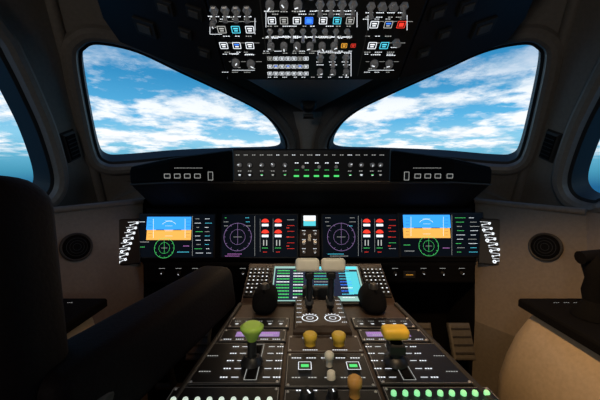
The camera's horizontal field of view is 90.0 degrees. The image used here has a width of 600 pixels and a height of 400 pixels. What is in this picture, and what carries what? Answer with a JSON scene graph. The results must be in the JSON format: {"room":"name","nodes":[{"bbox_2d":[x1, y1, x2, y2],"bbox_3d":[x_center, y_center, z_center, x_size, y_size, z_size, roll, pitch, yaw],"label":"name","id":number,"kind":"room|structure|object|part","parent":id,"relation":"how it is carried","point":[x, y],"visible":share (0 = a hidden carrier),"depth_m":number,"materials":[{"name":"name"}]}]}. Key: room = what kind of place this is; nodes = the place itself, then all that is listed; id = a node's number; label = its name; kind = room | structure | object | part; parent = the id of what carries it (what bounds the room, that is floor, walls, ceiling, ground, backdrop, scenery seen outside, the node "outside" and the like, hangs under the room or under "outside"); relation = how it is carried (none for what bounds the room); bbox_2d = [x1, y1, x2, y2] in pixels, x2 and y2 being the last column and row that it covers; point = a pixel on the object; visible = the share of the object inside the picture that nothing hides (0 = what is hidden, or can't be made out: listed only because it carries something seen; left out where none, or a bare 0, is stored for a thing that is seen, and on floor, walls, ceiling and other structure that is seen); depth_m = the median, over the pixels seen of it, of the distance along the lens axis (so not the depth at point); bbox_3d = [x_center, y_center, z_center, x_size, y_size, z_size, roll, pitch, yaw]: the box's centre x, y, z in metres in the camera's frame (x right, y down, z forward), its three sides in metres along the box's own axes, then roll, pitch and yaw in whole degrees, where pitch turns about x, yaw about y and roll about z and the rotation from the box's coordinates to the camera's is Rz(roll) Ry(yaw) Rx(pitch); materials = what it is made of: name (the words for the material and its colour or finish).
{"room":"control cabin","nodes":[
{"label":"control cabin","id":0,"kind":"room"},
{"bbox_2d":[0,0,170,399],"bbox_3d":[-0.981,0.316,0.171,0.320,1.940,2.720,1,5,8],"label":"wall","id":1,"kind":"structure","parent":0,"point":[32,82],"depth_m":1.09,"materials":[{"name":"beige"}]},
{"bbox_2d":[59,129,80,162],"bbox_3d":[-0.876,-0.207,1.151,0.038,0.131,0.107,-2,5,-18],"label":"air vent","id":2,"kind":"object","parent":1,"relation":"in","point":[68,138],"visible":0.99,"depth_m":1.14,"materials":[{"name":"black plastic"}]},
{"bbox_2d":[59,233,92,260],"bbox_3d":[-0.821,0.173,1.103,0.028,0.104,0.104,3,6,32],"label":"round speaker","id":3,"kind":"object","parent":1,"relation":"attached to","point":[74,246],"visible":1,"depth_m":1.10},
{"bbox_2d":[45,0,303,201],"bbox_3d":[-0.470,-0.378,1.478,1.225,0.793,0.440,-4,7,-41],"label":"windshield frame","id":4,"kind":"object","parent":1,"relation":"attached to","point":[77,25],"visible":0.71,"depth_m":1.24,"materials":[{"name":"black plastic"}]},
{"bbox_2d":[119,208,499,282],"bbox_3d":[0.040,0.195,1.279,1.640,0.313,0.141,0,5,0],"label":"panel","id":5,"kind":"object","parent":1,"relation":"attached to","point":[410,245],"visible":0.97,"depth_m":1.28,"materials":[{"name":"black plastic"}]},
{"bbox_3d":[0.040,0.151,1.304,1.420,0.230,0.084,0,5,0],"label":"panel","id":6,"kind":"part","parent":5,"relation":"part of","materials":[{"name":"black plastic"}]},
{"bbox_3d":[0.040,0.308,1.277,1.400,0.088,0.054,0,5,0],"label":"knee panel","id":7,"kind":"part","parent":5,"relation":"part of","materials":[{"name":"black plastic"}]},
{"bbox_2d":[130,150,491,207],"bbox_3d":[0.040,-0.092,1.414,1.360,0.232,0.728,0,5,0],"label":"shield","id":8,"kind":"object","parent":5,"relation":"on","point":[205,180],"visible":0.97,"depth_m":1.11,"materials":[{"name":"black plastic"}]},
{"bbox_2d":[293,112,321,148],"bbox_3d":[0.040,-0.324,1.723,0.440,0.305,0.268,0,5,0],"label":"post","id":9,"kind":"object","parent":8,"relation":"on","point":[307,128],"visible":0.41,"depth_m":1.64,"materials":[{"name":"grey plastic"}]},
{"bbox_2d":[232,149,390,181],"bbox_3d":[0.040,-0.119,1.033,0.545,0.112,0.039,0,5,0],"label":"control panel","id":10,"kind":"object","parent":8,"relation":"attached to","point":[249,165],"visible":1,"depth_m":1.03,"materials":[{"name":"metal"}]},
{"bbox_2d":[249,80,370,110],"bbox_3d":[0.040,-0.541,0.184,2.117,0.395,2.861,0,5,0],"label":"ceiling","id":11,"kind":"structure","parent":0,"point":[293,92],"depth_m":1.19,"materials":[{"name":"black plastic"}]},
{"bbox_2d":[300,101,316,118],"bbox_3d":[0.040,-0.446,1.391,0.076,0.127,0.071,0,5,0],"label":"magnetic compass","id":12,"kind":"object","parent":11,"relation":"attached to","point":[307,106],"visible":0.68,"depth_m":1.36,"materials":[{"name":"black plastic"}]},
{"bbox_2d":[97,0,532,79],"bbox_3d":[0.040,-0.548,0.625,1.190,0.405,0.627,0,5,0],"label":"panel","id":13,"kind":"object","parent":11,"relation":"attached to","point":[229,39],"visible":1,"depth_m":0.81,"materials":[{"name":"black plastic"}]},
{"bbox_3d":[0.034,-0.544,0.625,0.542,0.394,0.627,0,5,0],"label":"panel","id":14,"kind":"part","parent":13,"relation":"part of","materials":[{"name":"black plastic"}]},
{"bbox_2d":[445,0,599,394],"bbox_3d":[1.061,0.316,0.171,0.320,1.940,2.720,-1,5,-8],"label":"wall","id":15,"kind":"structure","parent":0,"point":[558,199],"depth_m":1.12,"materials":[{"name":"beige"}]},
{"bbox_2d":[313,0,580,201],"bbox_3d":[0.550,-0.378,1.478,1.225,0.793,0.440,4,7,41],"label":"windshield frame","id":16,"kind":"object","parent":15,"relation":"attached to","point":[547,26],"visible":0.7,"depth_m":1.24,"materials":[{"name":"black plastic"}]},
{"bbox_2d":[528,233,563,260],"bbox_3d":[0.901,0.173,1.103,0.028,0.104,0.104,-3,6,-33],"label":"round speaker","id":17,"kind":"object","parent":15,"relation":"attached to","point":[542,246],"visible":1,"depth_m":1.10},
{"bbox_2d":[539,129,562,162],"bbox_3d":[0.956,-0.207,1.151,0.038,0.131,0.107,2,5,18],"label":"air vent","id":18,"kind":"object","parent":15,"relation":"in","point":[552,139],"visible":1,"depth_m":1.14,"materials":[{"name":"black plastic"}]},
{"bbox_3d":[0.040,1.294,0.244,2.400,0.020,2.700,0,5,0],"label":"floor","id":19,"kind":"structure","parent":0,"visible":0},
{"bbox_2d":[63,298,106,338],"bbox_3d":[-0.725,0.780,0.757,0.240,0.915,0.452,0,5,0],"label":"console","id":20,"kind":"object","parent":19,"relation":"on","point":[79,312],"visible":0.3,"depth_m":0.87,"materials":[{"name":"black"}]},
{"bbox_2d":[0,175,234,399],"bbox_3d":[-0.435,0.529,0.627,0.491,1.434,0.643,0,5,0],"label":"seat","id":21,"kind":"object","parent":19,"relation":"on","point":[124,355],"visible":1,"depth_m":0.41,"materials":[{"name":"leather"}]},
{"bbox_3d":[-0.480,0.333,0.388,0.400,0.730,0.187,0,5,0],"label":"backrest","id":22,"kind":"part","parent":21,"relation":"part of","materials":[{"name":"leather"}]},
{"bbox_3d":[-0.298,0.270,0.641,0.128,0.140,0.542,1,5,11],"label":"armrest","id":23,"kind":"part","parent":21,"relation":"part of","materials":[{"name":"leather"}]},
{"bbox_2d":[166,264,499,399],"bbox_3d":[0.058,0.757,0.703,0.623,0.969,0.970,0,5,0],"label":"pedestal","id":24,"kind":"object","parent":19,"relation":"on","point":[309,366],"visible":0.94,"depth_m":0.66,"materials":[{"name":"black plastic"}]},
{"bbox_2d":[240,320,263,368],"bbox_3d":[-0.102,0.303,0.634,0.050,0.079,0.059,0,5,0],"label":"lever","id":25,"kind":"object","parent":24,"relation":"attached to","point":[251,329],"visible":1,"depth_m":0.62,"materials":[{"name":"green plastic"}]},
{"bbox_2d":[293,258,351,335],"bbox_3d":[0.058,0.255,0.880,0.150,0.182,0.249,0,5,0],"label":"throttle quadrant","id":26,"kind":"object","parent":24,"relation":"on","point":[318,310],"visible":1,"depth_m":0.84,"materials":[{"name":"black plastic"}]},
{"bbox_2d":[381,324,409,369],"bbox_3d":[0.199,0.302,0.629,0.056,0.078,0.052,0,5,0],"label":"lever","id":27,"kind":"object","parent":24,"relation":"attached to","point":[394,334],"visible":1,"depth_m":0.61,"materials":[{"name":"yellow plastic"}]},
{"bbox_3d":[0.201,0.319,0.630,0.052,0.044,0.052,0,5,0],"label":"lever","id":28,"kind":"part","parent":27,"relation":"part of","materials":[{"name":"black plastic"}]},
{"bbox_2d":[418,323,475,360],"bbox_3d":[0.540,0.825,1.233,0.300,0.704,0.196,0,5,0],"label":"rudder pedals","id":29,"kind":"object","parent":19,"relation":"on","point":[459,334],"visible":0.39,"depth_m":1.14,"materials":[{"name":"brown metal"}]},
{"bbox_2d":[496,298,599,399],"bbox_3d":[0.762,0.795,0.578,0.325,0.915,0.812,0,5,0],"label":"console","id":30,"kind":"object","parent":19,"relation":"on","point":[555,354],"visible":0.85,"depth_m":0.80,"materials":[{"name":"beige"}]},
{"bbox_2d":[569,249,599,323],"bbox_3d":[0.788,0.224,0.802,0.090,0.183,0.090,0,5,0],"label":"sidestick","id":31,"kind":"object","parent":30,"relation":"on","point":[587,308],"visible":1,"depth_m":0.79,"materials":[{"name":"black plastic"}]}
]}

